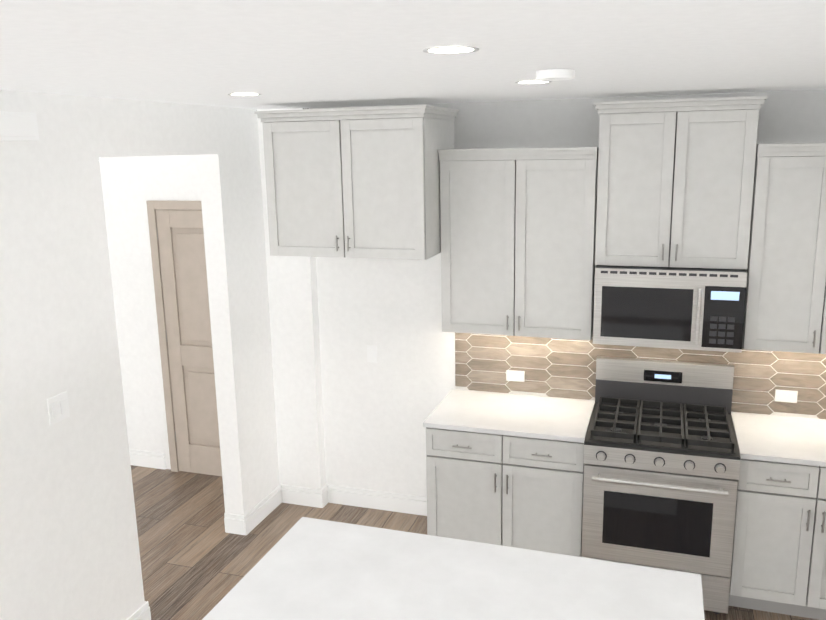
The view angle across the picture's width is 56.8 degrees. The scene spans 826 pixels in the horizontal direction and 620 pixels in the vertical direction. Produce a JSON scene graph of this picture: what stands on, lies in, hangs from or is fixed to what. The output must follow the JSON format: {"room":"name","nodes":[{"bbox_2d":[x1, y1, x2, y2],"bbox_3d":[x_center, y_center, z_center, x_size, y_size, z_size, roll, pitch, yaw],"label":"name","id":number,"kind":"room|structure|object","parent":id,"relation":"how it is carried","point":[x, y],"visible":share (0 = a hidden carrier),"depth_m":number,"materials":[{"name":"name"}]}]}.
{"room":"kitchen","nodes":[
{"label":"kitchen","id":0,"kind":"room"},
{"bbox_2d":[0,90,279,514],"bbox_3d":[-2.125,0.759,1.914,0.140,2.700,7.550,3,13,18],"label":"wall","id":1,"kind":"structure","parent":0,"point":[233,220],"depth_m":4.68,"materials":[{"name":"paint"}]},
{"bbox_2d":[0,111,38,140],"bbox_3d":[-1.591,-0.725,3.017,0.052,0.110,0.240,3,13,18],"label":"door chime","id":2,"kind":"object","parent":1,"relation":"attached to","point":[18,126],"visible":1,"depth_m":3.03,"materials":[{"name":"white plastic"}]},
{"bbox_2d":[0,157,144,619],"bbox_3d":[-1.645,0.576,3.371,0.140,2.430,0.950,3,13,18],"label":"wall pier","id":3,"kind":"object","parent":1,"relation":"attached to","point":[69,545],"visible":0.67,"depth_m":3.38,"materials":[{"name":"paint"}]},
{"bbox_2d":[47,391,69,424],"bbox_3d":[-1.559,0.432,3.365,0.009,0.120,0.116,3,13,18],"label":"switch plate","id":4,"kind":"object","parent":3,"relation":"attached to","point":[58,407],"visible":1,"depth_m":3.36,"materials":[{"name":"white plastic"}]},
{"bbox_2d":[126,601,150,619],"bbox_3d":[-1.614,1.698,3.609,0.158,0.135,0.986,3,13,18],"label":"baseboard","id":5,"kind":"structure","parent":3,"relation":"attached to","point":[142,612],"depth_m":3.98,"materials":[{"name":"white paint"}]},
{"bbox_2d":[224,484,281,534],"bbox_3d":[-1.080,1.345,5.206,0.158,0.135,0.506,3,13,18],"label":"baseboard","id":6,"kind":"structure","parent":1,"relation":"attached to","point":[247,523],"depth_m":5.04,"materials":[{"name":"white paint"}]},
{"bbox_2d":[99,155,200,468],"bbox_3d":[-1.639,-0.065,5.712,1.630,2.700,0.140,3,13,18],"label":"wall","id":7,"kind":"structure","parent":0,"point":[131,185],"depth_m":5.75,"materials":[{"name":"paint"}]},
{"bbox_2d":[129,449,165,469],"bbox_3d":[-1.697,1.203,5.925,1.510,0.135,0.016,3,13,18],"label":"baseboard","id":8,"kind":"structure","parent":7,"relation":"attached to","point":[149,459],"depth_m":6.05,"materials":[{"name":"white paint"}]},
{"bbox_2d":[146,201,221,475],"bbox_3d":[-1.480,0.263,5.597,0.929,2.102,0.103,3,13,18],"label":"hall door","id":9,"kind":"structure","parent":7,"relation":"in","point":[176,234],"depth_m":5.69,"materials":[{"name":"paint"}]},
{"bbox_2d":[257,108,325,488],"bbox_3d":[-0.801,0.040,5.147,0.320,2.700,0.090,3,13,18],"label":"wall","id":10,"kind":"structure","parent":0,"point":[294,317],"depth_m":5.17,"materials":[{"name":"paint"}]},
{"bbox_2d":[0,0,825,109],"bbox_3d":[-0.733,-0.529,1.238,6.060,0.050,7.690,3,13,18],"label":"ceiling","id":11,"kind":"structure","parent":0,"point":[280,54],"depth_m":1.99,"materials":[{"name":"paint"}]},
{"bbox_2d":[228,93,260,95],"bbox_3d":[-0.766,-0.979,3.472,0.148,0.002,0.148,3,13,18],"label":"recessed light","id":12,"kind":"object","parent":11,"relation":"in","point":[244,94],"visible":0.96,"depth_m":3.46,"materials":[{"name":"grey plastic"}]},
{"bbox_2d":[423,46,478,53],"bbox_3d":[0.100,-0.680,1.998,0.148,0.002,0.148,3,13,18],"label":"recessed light","id":13,"kind":"object","parent":11,"relation":"in","point":[450,49],"visible":0.96,"depth_m":1.99,"materials":[{"name":"grey plastic"}]},
{"bbox_2d":[515,81,551,83],"bbox_3d":[0.488,-0.923,3.097,0.148,0.002,0.148,3,13,18],"label":"recessed light","id":14,"kind":"object","parent":11,"relation":"in","point":[530,82],"visible":0.98,"depth_m":3.10,"materials":[{"name":"grey plastic"}]},
{"bbox_2d":[536,69,574,80],"bbox_3d":[0.491,-0.811,2.636,0.130,0.028,0.130,3,13,18],"label":"smoke detector","id":15,"kind":"object","parent":11,"relation":"attached to","point":[555,74],"visible":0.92,"depth_m":2.59,"materials":[{"name":"white plastic"}]},
{"bbox_2d":[131,465,817,619],"bbox_3d":[-0.681,2.159,1.815,6.060,0.050,7.690,3,13,18],"label":"floor","id":16,"kind":"structure","parent":0,"point":[198,562],"depth_m":4.96,"materials":[{"name":"brown wood"}]},
{"bbox_2d":[202,517,704,619],"bbox_3d":[0.125,1.481,2.607,1.601,0.914,1.100,3,13,18],"label":"kitchen island","id":17,"kind":"object","parent":16,"relation":"on","point":[305,568],"visible":1,"depth_m":2.74,"materials":[{"name":"white stone"}]},
{"bbox_2d":[426,427,583,556],"bbox_3d":[0.594,1.061,4.594,0.894,0.884,0.661,3,13,18],"label":"base cabinet","id":18,"kind":"object","parent":16,"relation":"on","point":[515,491],"visible":0.69,"depth_m":4.29,"materials":[{"name":"grey wood"}]},
{"bbox_2d":[423,389,594,442],"bbox_3d":[0.585,0.610,4.512,0.904,0.029,0.638,3,13,18],"label":"countertop","id":19,"kind":"structure","parent":18,"relation":"on","point":[549,418],"depth_m":4.44,"materials":[{"name":"white stone"}]},
{"bbox_2d":[581,356,740,613],"bbox_3d":[1.360,0.959,4.246,0.758,1.200,0.757,3,13,18],"label":"range","id":20,"kind":"object","parent":16,"relation":"on","point":[662,457],"visible":0.98,"depth_m":4.00,"materials":[{"name":"silver metal"}]},
{"bbox_2d":[728,459,825,619],"bbox_3d":[2.099,1.132,4.123,0.730,0.884,0.628,3,13,18],"label":"base cabinet","id":21,"kind":"object","parent":16,"relation":"on","point":[779,555],"visible":0.81,"depth_m":3.86,"materials":[{"name":"grey wood"}]},
{"bbox_3d":[2.241,1.493,2.431,0.661,0.884,2.611,3,13,18],"label":"base cabinet","id":22,"kind":"object","parent":16,"relation":"on","visible":0},
{"bbox_2d":[731,412,825,466],"bbox_3d":[2.085,0.686,4.026,0.720,0.029,0.641,3,13,18],"label":"countertop","id":23,"kind":"structure","parent":22,"relation":"on","point":[783,439],"depth_m":3.97,"materials":[{"name":"white stone"}]},
{"bbox_2d":[309,89,825,496],"bbox_3d":[1.188,0.114,4.622,4.430,2.700,0.140,3,13,18],"label":"wall","id":24,"kind":"structure","parent":0,"point":[378,413],"depth_m":5.00,"materials":[{"name":"paint"}]},
{"bbox_2d":[281,484,426,515],"bbox_3d":[-0.329,1.319,5.261,1.230,0.135,0.106,3,13,18],"label":"baseboard","id":25,"kind":"structure","parent":24,"relation":"attached to","point":[364,498],"depth_m":5.31,"materials":[{"name":"white paint"}]},
{"bbox_2d":[254,105,458,259],"bbox_3d":[-0.299,-0.752,4.492,1.005,0.815,0.661,3,13,18],"label":"upper cabinet","id":26,"kind":"object","parent":24,"relation":"attached to","point":[361,182],"visible":0.98,"depth_m":4.21,"materials":[{"name":"paint"}]},
{"bbox_2d":[438,152,597,339],"bbox_3d":[0.623,-0.381,4.436,0.867,1.015,0.350,3,13,18],"label":"upper cabinet","id":27,"kind":"object","parent":24,"relation":"attached to","point":[532,239],"depth_m":4.27,"materials":[{"name":"paint"}]},
{"bbox_2d":[455,332,825,418],"bbox_3d":[1.699,0.356,4.423,3.008,0.459,0.006,3,13,18],"label":"backsplash","id":28,"kind":"structure","parent":24,"relation":"attached to","point":[557,367],"depth_m":4.62,"materials":[{"name":"tile"}]},
{"bbox_2d":[506,370,524,381],"bbox_3d":[0.640,0.413,4.782,0.115,0.070,0.007,3,13,18],"label":"electrical outlet","id":29,"kind":"object","parent":28,"relation":"attached to","point":[515,375],"visible":1,"depth_m":4.78,"materials":[{"name":"white plastic"}]},
{"bbox_2d":[774,389,797,402],"bbox_3d":[2.104,0.486,4.308,0.115,0.070,0.007,3,13,18],"label":"electrical outlet","id":30,"kind":"object","parent":28,"relation":"attached to","point":[790,396],"visible":1,"depth_m":4.31,"materials":[{"name":"white plastic"}]},
{"bbox_2d":[594,100,763,271],"bbox_3d":[1.399,-0.662,4.114,0.770,0.821,0.350,3,13,18],"label":"upper cabinet","id":31,"kind":"object","parent":24,"relation":"attached to","point":[678,183],"depth_m":3.94,"materials":[{"name":"paint"}]},
{"bbox_2d":[593,265,746,352],"bbox_3d":[1.394,-0.040,4.192,0.752,0.418,0.462,3,13,18],"label":"microwave","id":32,"kind":"object","parent":31,"relation":"attached to","point":[680,308],"visible":0.96,"depth_m":4.01,"materials":[{"name":"grey metal"}]},
{"bbox_2d":[742,148,825,353],"bbox_3d":[2.145,-0.305,3.943,0.778,1.015,0.350,3,13,18],"label":"upper cabinet","id":33,"kind":"object","parent":24,"relation":"attached to","point":[785,301],"depth_m":3.85,"materials":[{"name":"paint"}]}
]}

